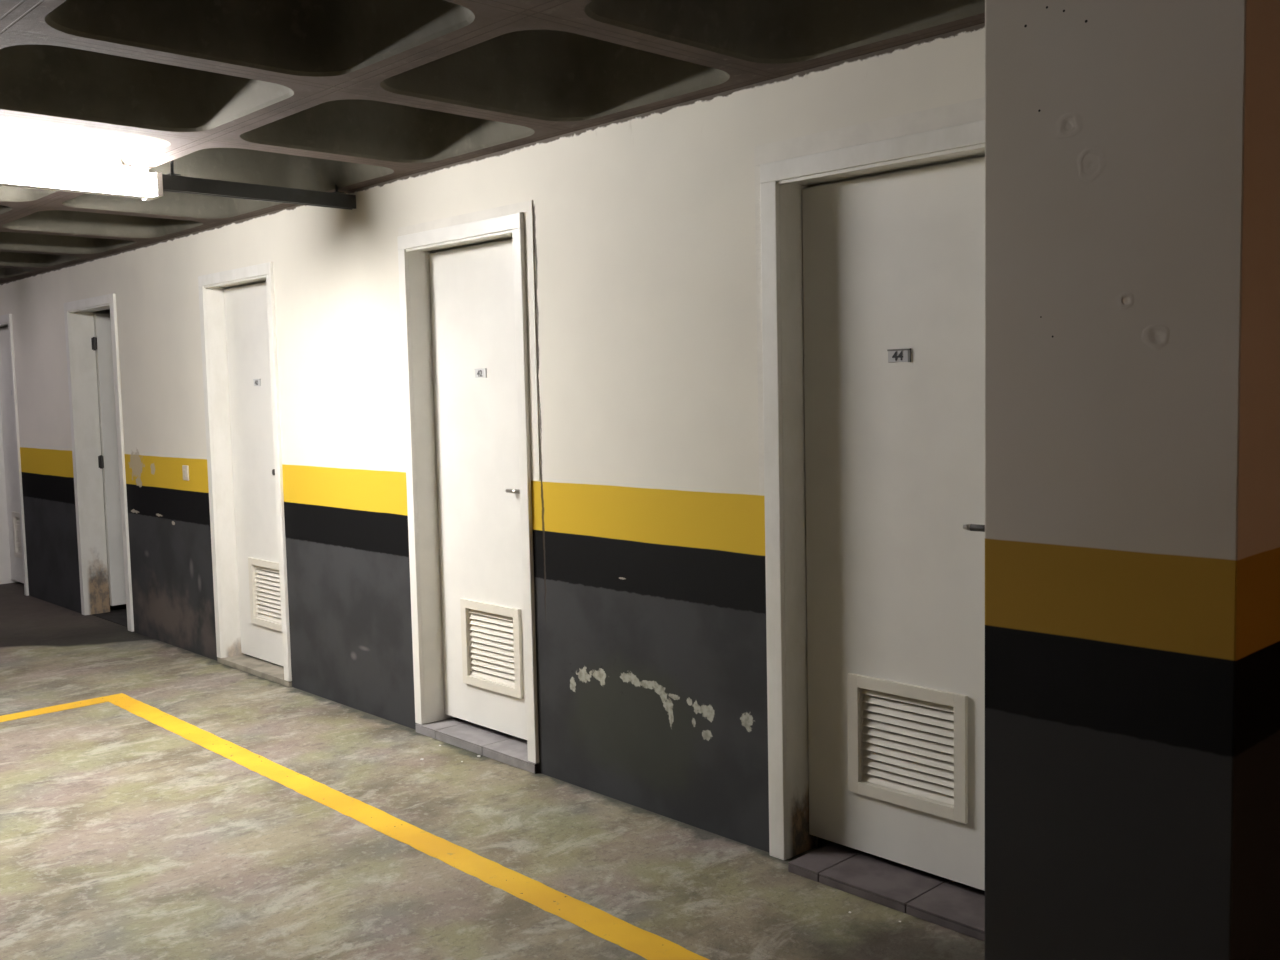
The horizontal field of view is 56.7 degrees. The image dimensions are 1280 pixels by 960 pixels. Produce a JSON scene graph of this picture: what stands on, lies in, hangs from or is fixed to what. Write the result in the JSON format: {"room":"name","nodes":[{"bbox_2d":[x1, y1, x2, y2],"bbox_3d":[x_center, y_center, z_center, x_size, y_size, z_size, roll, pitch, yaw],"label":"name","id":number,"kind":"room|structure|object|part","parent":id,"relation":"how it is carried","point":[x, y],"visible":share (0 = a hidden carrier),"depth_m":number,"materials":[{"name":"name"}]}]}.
{"room":"parking garage","nodes":[
{"label":"parking garage","id":0,"kind":"room"},
{"bbox_2d":[93,309,109,597],"bbox_3d":[-0.819,-0.175,6.131,1.450,2.355,16.380,-5,6,-43],"label":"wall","id":1,"kind":"structure","parent":0,"point":[107,311],"depth_m":8.66,"materials":[{"name":"paint"}]},
{"bbox_2d":[0,23,984,851],"bbox_3d":[-1.397,-0.120,5.581,0.150,2.355,16.780,-5,6,-43],"label":"wall","id":2,"kind":"structure","parent":0,"point":[648,507],"depth_m":4.27,"materials":[{"name":"paint"}]},
{"bbox_2d":[0,314,28,595],"bbox_3d":[-4.882,-0.201,9.224,0.168,2.112,0.840,-5,6,-43],"label":"door","id":3,"kind":"structure","parent":2,"relation":"in","point":[13,556],"depth_m":9.38,"materials":[{"name":"paint"}]},
{"bbox_2d":[12,512,21,558],"bbox_3d":[-4.835,0.438,9.303,0.049,0.360,0.396,-5,6,-43],"label":"vent","id":4,"kind":"object","parent":3,"relation":"attached to","point":[15,515],"depth_m":9.40,"materials":[{"name":"paint"}]},
{"bbox_2d":[64,293,133,631],"bbox_3d":[-3.189,-0.147,8.003,0.930,2.108,0.895,-5,6,-43],"label":"door","id":5,"kind":"structure","parent":2,"relation":"in","point":[81,341],"depth_m":8.02,"materials":[{"name":"paint"}]},
{"bbox_2d":[182,465,188,480],"bbox_3d":[-2.572,-0.040,6.705,0.013,0.085,0.070,-5,6,-43],"label":"wall outlet","id":6,"kind":"object","parent":2,"relation":"attached to","point":[185,468],"visible":1,"depth_m":6.69,"materials":[{"name":"beige plastic"}]},
{"bbox_2d":[198,262,291,680],"bbox_3d":[-2.011,-0.049,6.220,0.168,2.082,0.835,-5,6,-43],"label":"door","id":7,"kind":"structure","parent":2,"relation":"in","point":[237,306],"depth_m":6.37,"materials":[{"name":"paint"}]},
{"bbox_3d":[-2.010,-0.511,6.220,0.004,0.038,0.076,-5,6,-43],"label":"number plate","id":8,"kind":"part","parent":7,"relation":"part of","materials":[{"name":"grey"}]},
{"bbox_2d":[248,557,281,631],"bbox_3d":[-1.964,0.605,6.301,0.049,0.360,0.396,-5,6,-43],"label":"vent","id":9,"kind":"object","parent":7,"relation":"attached to","point":[264,577],"depth_m":6.33,"materials":[{"name":"paint"}]},
{"bbox_2d":[217,654,291,686],"bbox_3d":[-1.990,1.004,6.303,0.164,0.030,0.830,-5,6,-43],"label":"door sill","id":10,"kind":"structure","parent":2,"relation":"attached to","point":[264,669],"depth_m":6.29,"materials":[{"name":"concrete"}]},
{"bbox_2d":[397,212,538,762],"bbox_3d":[-0.645,0.026,4.792,0.168,2.072,0.830,-5,6,-43],"label":"door","id":11,"kind":"structure","parent":2,"relation":"in","point":[462,291],"depth_m":4.89,"materials":[{"name":"paint"}]},
{"bbox_3d":[-0.645,-0.432,4.792,0.004,0.038,0.076,-5,6,-43],"label":"number plate","id":12,"kind":"part","parent":11,"relation":"part of","materials":[{"name":"grey"}]},
{"bbox_2d":[460,598,522,698],"bbox_3d":[-0.599,0.684,4.873,0.049,0.360,0.396,-5,6,-43],"label":"vent","id":13,"kind":"object","parent":11,"relation":"attached to","point":[491,628],"depth_m":4.87,"materials":[{"name":"paint"}]},
{"bbox_3d":[-0.488,0.043,4.650,0.038,0.017,0.082,-5,6,-43],"label":"handle","id":14,"kind":"part","parent":11,"relation":"part of","materials":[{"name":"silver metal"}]},
{"bbox_2d":[398,200,540,479],"bbox_3d":[-0.691,-0.528,4.685,0.005,1.025,0.896,-5,6,-43],"label":"trim","id":15,"kind":"structure","parent":2,"relation":"attached to","point":[526,206],"depth_m":4.39,"materials":[{"name":"paint"}]},
{"bbox_2d":[415,718,538,773],"bbox_3d":[-0.623,1.079,4.869,0.170,0.039,0.819,-5,6,-43],"label":"door sill","id":16,"kind":"structure","parent":2,"relation":"attached to","point":[505,748],"depth_m":4.85,"materials":[{"name":"tile"}]},
{"bbox_2d":[754,97,984,494],"bbox_3d":[0.670,-0.459,3.260,0.006,1.045,0.910,-5,6,-43],"label":"trim","id":17,"kind":"structure","parent":2,"relation":"attached to","point":[969,111],"depth_m":3.34,"materials":[{"name":"paint"}]},
{"bbox_2d":[760,120,984,890],"bbox_3d":[0.733,0.126,3.353,0.168,2.112,0.850,-5,6,-43],"label":"door","id":18,"kind":"structure","parent":2,"relation":"in","point":[873,253],"depth_m":3.43,"materials":[{"name":"paint"}]},
{"bbox_3d":[0.733,-0.351,3.351,0.004,0.038,0.076,-5,6,-43],"label":"number plate","id":19,"kind":"part","parent":18,"relation":"part of","materials":[{"name":"silver metal"}]},
{"bbox_2d":[848,673,967,823],"bbox_3d":[0.779,0.765,3.433,0.049,0.360,0.396,-5,6,-43],"label":"vent","id":20,"kind":"object","parent":18,"relation":"attached to","point":[908,737],"depth_m":3.42,"materials":[{"name":"paint"}]},
{"bbox_3d":[0.931,0.127,3.154,0.054,0.044,0.094,-5,6,-43],"label":"handle","id":21,"kind":"part","parent":18,"relation":"part of","materials":[{"name":"grey metal"}]},
{"bbox_2d":[788,842,984,941],"bbox_3d":[0.770,1.168,3.374,0.223,0.030,0.711,-5,6,-43],"label":"door sill","id":22,"kind":"structure","parent":2,"relation":"attached to","point":[944,902],"depth_m":3.37,"materials":[{"name":"tile"}]},
{"bbox_2d":[0,582,984,959],"bbox_3d":[-3.849,1.387,3.320,10.110,0.204,16.780,-5,6,-43],"label":"floor","id":23,"kind":"structure","parent":0,"point":[123,836],"depth_m":3.82,"materials":[{"name":"concrete"}]},
{"bbox_2d":[0,693,709,959],"bbox_3d":[-1.857,1.342,2.039,4.310,0.002,6.602,-5,6,-43],"label":"parking line","id":24,"kind":"object","parent":23,"relation":"on","point":[648,945],"visible":1,"depth_m":3.85,"materials":[{"name":"yellow paint"}]},
{"bbox_2d":[0,0,984,282],"bbox_3d":[-3.908,-1.308,3.114,10.110,0.500,16.780,-5,6,-43],"label":"ceiling","id":25,"kind":"structure","parent":0,"point":[315,95],"depth_m":3.72,"materials":[{"name":"concrete"}]},
{"bbox_2d":[162,160,355,209],"bbox_3d":[-1.577,-1.355,4.912,0.860,0.384,0.060,-5,6,-43],"label":"channel","id":26,"kind":"object","parent":25,"relation":"attached to","point":[172,182],"visible":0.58,"depth_m":4.89,"materials":[{"name":"black metal"}]},
{"bbox_2d":[0,156,162,200],"bbox_3d":[-2.346,-1.113,4.189,1.260,0.120,0.148,-5,6,-43],"label":"lamp","id":27,"kind":"object","parent":26,"relation":"hanging from","point":[135,182],"visible":1,"depth_m":4.40,"materials":[{"name":"white plastic"}]},
{"bbox_2d":[985,0,1279,959],"bbox_3d":[1.089,0.062,2.490,0.530,2.355,0.506,-5,6,-43],"label":"pillar","id":28,"kind":"structure","parent":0,"point":[1132,147],"depth_m":2.27,"materials":[{"name":"paint"}]}
]}

